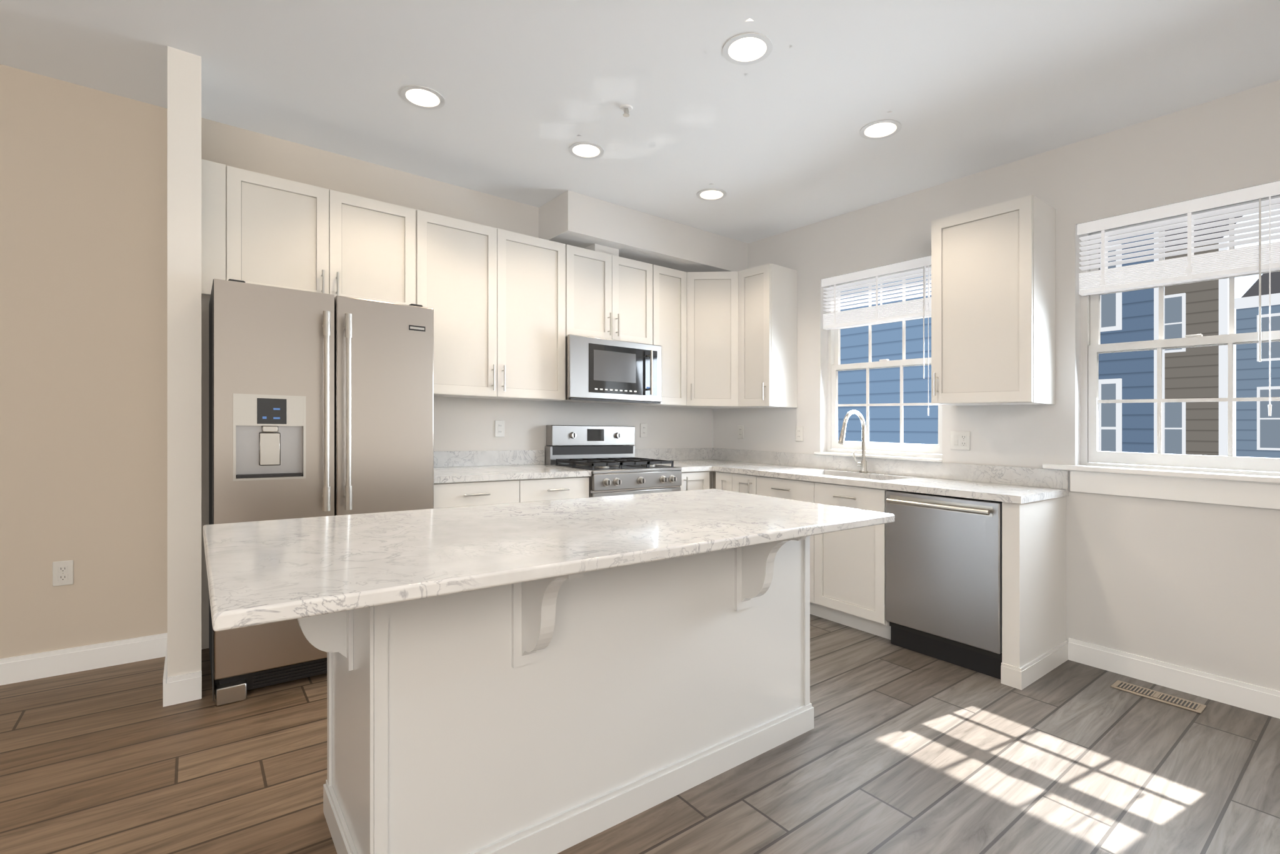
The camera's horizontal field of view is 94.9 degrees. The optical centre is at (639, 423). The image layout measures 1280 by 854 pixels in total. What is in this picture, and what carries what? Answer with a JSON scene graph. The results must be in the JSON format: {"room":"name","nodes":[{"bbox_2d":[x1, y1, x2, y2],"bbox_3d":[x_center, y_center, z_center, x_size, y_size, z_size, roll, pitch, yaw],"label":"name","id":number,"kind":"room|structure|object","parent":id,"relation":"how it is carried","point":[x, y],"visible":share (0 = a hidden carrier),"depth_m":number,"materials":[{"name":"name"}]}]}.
{"room":"kitchen","nodes":[
{"label":"kitchen","id":0,"kind":"room"},
{"bbox_2d":[0,63,713,658],"bbox_3d":[-2.165,-0.287,3.252,7.320,3.048,0.160,0,0,-37],"label":"wall","id":1,"kind":"structure","parent":0,"point":[84,170],"depth_m":2.83,"materials":[{"name":"paint"}]},
{"bbox_2d":[52,560,73,586],"bbox_3d":[-2.693,0.697,2.740,0.070,0.115,0.008,0,0,-37],"label":"outlet","id":2,"kind":"object","parent":1,"relation":"attached to","point":[62,570],"visible":1,"depth_m":2.74,"materials":[{"name":"white plastic"}]},
{"bbox_2d":[201,158,415,304],"bbox_3d":[-1.781,-0.941,3.213,0.997,0.644,0.362,0,0,-37],"label":"upper cabinet","id":3,"kind":"object","parent":1,"relation":"attached to","point":[257,228],"visible":0.85,"depth_m":3.06,"materials":[{"name":"paint"}]},
{"bbox_2d":[415,210,565,401],"bbox_3d":[-0.988,-0.705,3.820,0.992,1.088,0.362,0,0,-37],"label":"upper cabinet","id":4,"kind":"object","parent":1,"relation":"attached to","point":[497,297],"visible":0.93,"depth_m":3.68,"materials":[{"name":"paint"}]},
{"bbox_2d":[495,420,504,436],"bbox_3d":[-0.969,0.034,4.058,0.070,0.115,0.008,0,0,-37],"label":"outlet","id":5,"kind":"object","parent":1,"relation":"attached to","point":[499,425],"visible":1,"depth_m":4.05,"materials":[{"name":"white plastic"}]},
{"bbox_2d":[565,244,652,344],"bbox_3d":[-0.289,-0.911,4.355,0.756,0.644,0.362,0,0,-37],"label":"upper cabinet","id":6,"kind":"object","parent":1,"relation":"attached to","point":[608,296],"visible":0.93,"depth_m":4.21,"materials":[{"name":"paint"}]},
{"bbox_2d":[548,334,661,404],"bbox_3d":[-0.267,-0.376,4.293,0.796,0.451,0.486,0,0,-37],"label":"microwave","id":7,"kind":"object","parent":6,"relation":"attached to","point":[598,370],"visible":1,"depth_m":4.11,"materials":[{"name":"silver metal"}]},
{"bbox_2d":[0,632,1279,718],"bbox_3d":[0.193,1.167,0.170,6.999,0.318,7.599,0,0,-37],"label":"baseboard","id":8,"kind":"structure","parent":1,"relation":"attached to","point":[185,687],"depth_m":2.75,"materials":[{"name":"white wood"}]},
{"bbox_2d":[640,423,646,436],"bbox_3d":[0.031,0.054,4.824,0.070,0.115,0.008,0,0,-37],"label":"outlet","id":9,"kind":"object","parent":1,"relation":"attached to","point":[643,426],"visible":1,"depth_m":4.82,"materials":[{"name":"white plastic"}]},
{"bbox_2d":[628,263,797,408],"bbox_3d":[0.565,-0.674,4.653,0.955,1.094,0.927,0,0,-37],"label":"upper cabinet","id":10,"kind":"object","parent":1,"relation":"attached to","point":[727,339],"visible":0.97,"depth_m":4.59,"materials":[{"name":"paint"}]},
{"bbox_2d":[0,0,1279,243],"bbox_3d":[0.193,-1.655,0.171,7.320,0.432,7.920,0,0,-37],"label":"ceiling","id":11,"kind":"structure","parent":0,"point":[972,87],"depth_m":2.63,"materials":[{"name":"white paint"}]},
{"bbox_2d":[400,85,444,109],"bbox_3d":[-1.045,-1.605,2.825,0.204,0.082,0.204,0,0,-37],"label":"recessed light","id":12,"kind":"object","parent":11,"relation":"in","point":[418,96],"visible":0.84,"depth_m":2.87,"materials":[{"name":"white plastic"}]},
{"bbox_2d":[568,134,604,159],"bbox_3d":[-0.306,-1.590,3.340,0.204,0.082,0.204,0,0,-37],"label":"recessed light","id":13,"kind":"object","parent":11,"relation":"in","point":[582,150],"visible":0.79,"depth_m":3.39,"materials":[{"name":"white plastic"}]},
{"bbox_2d":[619,104,633,116],"bbox_3d":[-0.067,-1.531,2.880,0.066,0.038,0.066,0,0,-37],"label":"sprinkler","id":14,"kind":"object","parent":11,"relation":"attached to","point":[626,108],"visible":1,"depth_m":2.87,"materials":[{"name":"white metal"}]},
{"bbox_2d":[538,190,748,271],"bbox_3d":[0.092,-1.395,4.613,1.759,0.336,0.419,0,0,-37],"label":"ceiling soffit","id":15,"kind":"structure","parent":11,"relation":"attached to","point":[572,218],"depth_m":4.28,"materials":[{"name":"white paint"}]},
{"bbox_2d":[696,183,726,200],"bbox_3d":[0.480,-1.575,3.942,0.204,0.082,0.204,0,0,-37],"label":"recessed light","id":16,"kind":"object","parent":11,"relation":"in","point":[712,194],"visible":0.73,"depth_m":4.00,"materials":[{"name":"white plastic"}]},
{"bbox_2d":[722,32,772,64],"bbox_3d":[0.441,-1.575,2.413,0.204,0.082,0.204,0,0,-37],"label":"recessed light","id":17,"kind":"object","parent":11,"relation":"in","point":[749,48],"visible":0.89,"depth_m":2.46,"materials":[{"name":"white plastic"}]},
{"bbox_2d":[859,110,901,139],"bbox_3d":[1.245,-1.559,3.041,0.204,0.082,0.204,0,0,-37],"label":"recessed light","id":18,"kind":"object","parent":11,"relation":"in","point":[883,129],"visible":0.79,"depth_m":3.09,"materials":[{"name":"white plastic"}]},
{"bbox_2d":[0,613,1279,853],"bbox_3d":[0.193,1.285,0.171,7.320,0.332,7.920,0,0,-37],"label":"floor","id":19,"kind":"structure","parent":0,"point":[905,750],"depth_m":2.07,"materials":[{"name":"laminate"}]},
{"bbox_2d":[167,46,201,677],"bbox_3d":[-2.139,-0.207,2.761,0.115,2.780,0.649,0,0,-37],"label":"wall pier","id":20,"kind":"object","parent":19,"relation":"on","point":[184,67],"visible":0.93,"depth_m":2.50,"materials":[{"name":"white paint"}]},
{"bbox_2d":[208,278,433,706],"bbox_3d":[-1.609,0.291,2.976,0.912,1.816,0.794,0,0,-37],"label":"refrigerator","id":21,"kind":"object","parent":19,"relation":"on","point":[320,404],"visible":0.79,"depth_m":2.65,"materials":[{"name":"grey metal"}]},
{"bbox_2d":[297,535,813,853],"bbox_3d":[-0.161,0.777,1.929,1.928,0.916,0.827,0,0,-37],"label":"kitchen island","id":22,"kind":"object","parent":19,"relation":"on","point":[545,715],"visible":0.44,"depth_m":1.69,"materials":[{"name":"white wood"}]},
{"bbox_2d":[203,488,894,631],"bbox_3d":[-0.151,0.318,1.875,1.985,0.072,0.925,0,0,-37],"label":"countertop","id":23,"kind":"structure","parent":22,"relation":"on","point":[268,571],"depth_m":1.47,"materials":[{"name":"white stone"}]},
{"bbox_2d":[545,425,681,497],"bbox_3d":[-0.175,0.617,4.205,0.756,1.218,0.705,0,0,-37],"label":"range","id":24,"kind":"object","parent":19,"relation":"on","point":[615,469],"visible":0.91,"depth_m":4.20,"materials":[{"name":"silver metal"}]},
{"bbox_2d":[433,470,1068,689],"bbox_3d":[0.391,0.790,3.398,2.757,0.955,2.709,0,0,-37],"label":"base cabinet","id":25,"kind":"object","parent":19,"relation":"on","point":[847,567],"visible":0.47,"depth_m":3.35,"materials":[{"name":"paint"}]},
{"bbox_2d":[433,447,1068,503],"bbox_3d":[0.389,0.280,3.396,2.762,0.214,2.709,0,0,-37],"label":"countertop","id":26,"kind":"structure","parent":25,"relation":"on","point":[1020,485],"depth_m":3.77,"materials":[{"name":"stone"}]},
{"bbox_2d":[838,410,868,473],"bbox_3d":[1.423,0.122,3.973,0.314,0.429,0.104,0,0,-37],"label":"faucet","id":27,"kind":"object","parent":26,"relation":"on","point":[863,464],"visible":1,"depth_m":4.01,"materials":[{"name":"silver metal"}]},
{"bbox_2d":[885,490,1001,679],"bbox_3d":[1.793,0.817,3.259,0.664,0.880,0.592,0,0,-37],"label":"dishwasher","id":28,"kind":"object","parent":19,"relation":"on","point":[944,553],"visible":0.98,"depth_m":3.05,"materials":[{"name":"grey metal"}]},
{"bbox_2d":[1110,680,1206,713],"bbox_3d":[2.406,1.265,2.733,0.120,0.012,0.320,0,0,-37],"label":"floor vent","id":29,"kind":"object","parent":19,"relation":"in","point":[1165,698],"visible":1,"depth_m":2.72,"materials":[{"name":"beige metal"}]},
{"bbox_2d":[713,80,1279,691],"bbox_3d":[3.036,-0.183,2.346,0.160,3.025,7.600,0,0,-37],"label":"wall","id":30,"kind":"structure","parent":0,"point":[1195,585],"depth_m":3.04,"materials":[{"name":"paint"}]},
{"bbox_2d":[737,425,743,438],"bbox_3d":[0.865,0.070,5.042,0.008,0.115,0.070,0,0,-37],"label":"outlet","id":31,"kind":"object","parent":30,"relation":"attached to","point":[740,427],"visible":1,"depth_m":5.04,"materials":[{"name":"white plastic"}]},
{"bbox_2d":[795,426,803,441],"bbox_3d":[1.235,0.078,4.557,0.008,0.115,0.070,0,0,-37],"label":"outlet","id":32,"kind":"object","parent":30,"relation":"attached to","point":[799,429],"visible":1,"depth_m":4.55,"materials":[{"name":"white plastic"}]},
{"bbox_2d":[814,265,942,461],"bbox_3d":[1.666,-0.422,4.099,0.195,1.328,0.931,0,0,-37],"label":"window","id":33,"kind":"structure","parent":30,"relation":"in","point":[901,450],"depth_m":4.18,"materials":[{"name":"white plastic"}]},
{"bbox_2d":[821,255,931,415],"bbox_3d":[1.654,-0.568,4.072,0.073,1.033,0.888,0,0,-37],"label":"blind","id":34,"kind":"object","parent":33,"relation":"attached to","point":[921,307],"visible":0.83,"depth_m":4.04,"materials":[{"name":"white plastic"}]},
{"bbox_2d":[950,430,969,449],"bbox_3d":[1.964,0.102,3.604,0.010,0.115,0.116,0,0,-37],"label":"outlet","id":35,"kind":"object","parent":30,"relation":"attached to","point":[959,440],"visible":1,"depth_m":3.60,"materials":[{"name":"white plastic"}]},
{"bbox_2d":[931,195,1055,405],"bbox_3d":[1.969,-0.645,3.305,0.362,1.079,0.520,0,0,-37],"label":"upper cabinet","id":36,"kind":"object","parent":30,"relation":"attached to","point":[993,267],"visible":1,"depth_m":3.17,"materials":[{"name":"paint"}]},
{"bbox_2d":[1041,194,1279,509],"bbox_3d":[2.602,-0.346,2.870,0.203,1.440,1.041,0,0,-37],"label":"window","id":37,"kind":"structure","parent":30,"relation":"in","point":[1254,482],"depth_m":2.90,"materials":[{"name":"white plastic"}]},
{"bbox_2d":[1076,181,1279,416],"bbox_3d":[2.626,-0.549,2.801,0.073,1.032,0.888,0,0,-37],"label":"blind","id":38,"kind":"object","parent":37,"relation":"attached to","point":[1264,257],"visible":1,"depth_m":2.79,"materials":[{"name":"white plastic"}]},
{"label":"outside","id":39,"kind":"structure","parent":0,"visible":0},
{"bbox_2d":[838,215,1279,458],"bbox_3d":[9.001,-2.779,7.290,9.356,20.000,25.000,0,0,-37],"label":"building","id":40,"kind":"structure","parent":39,"point":[1195,428],"depth_m":7.79,"materials":[{"name":"blue wood"}]}
]}

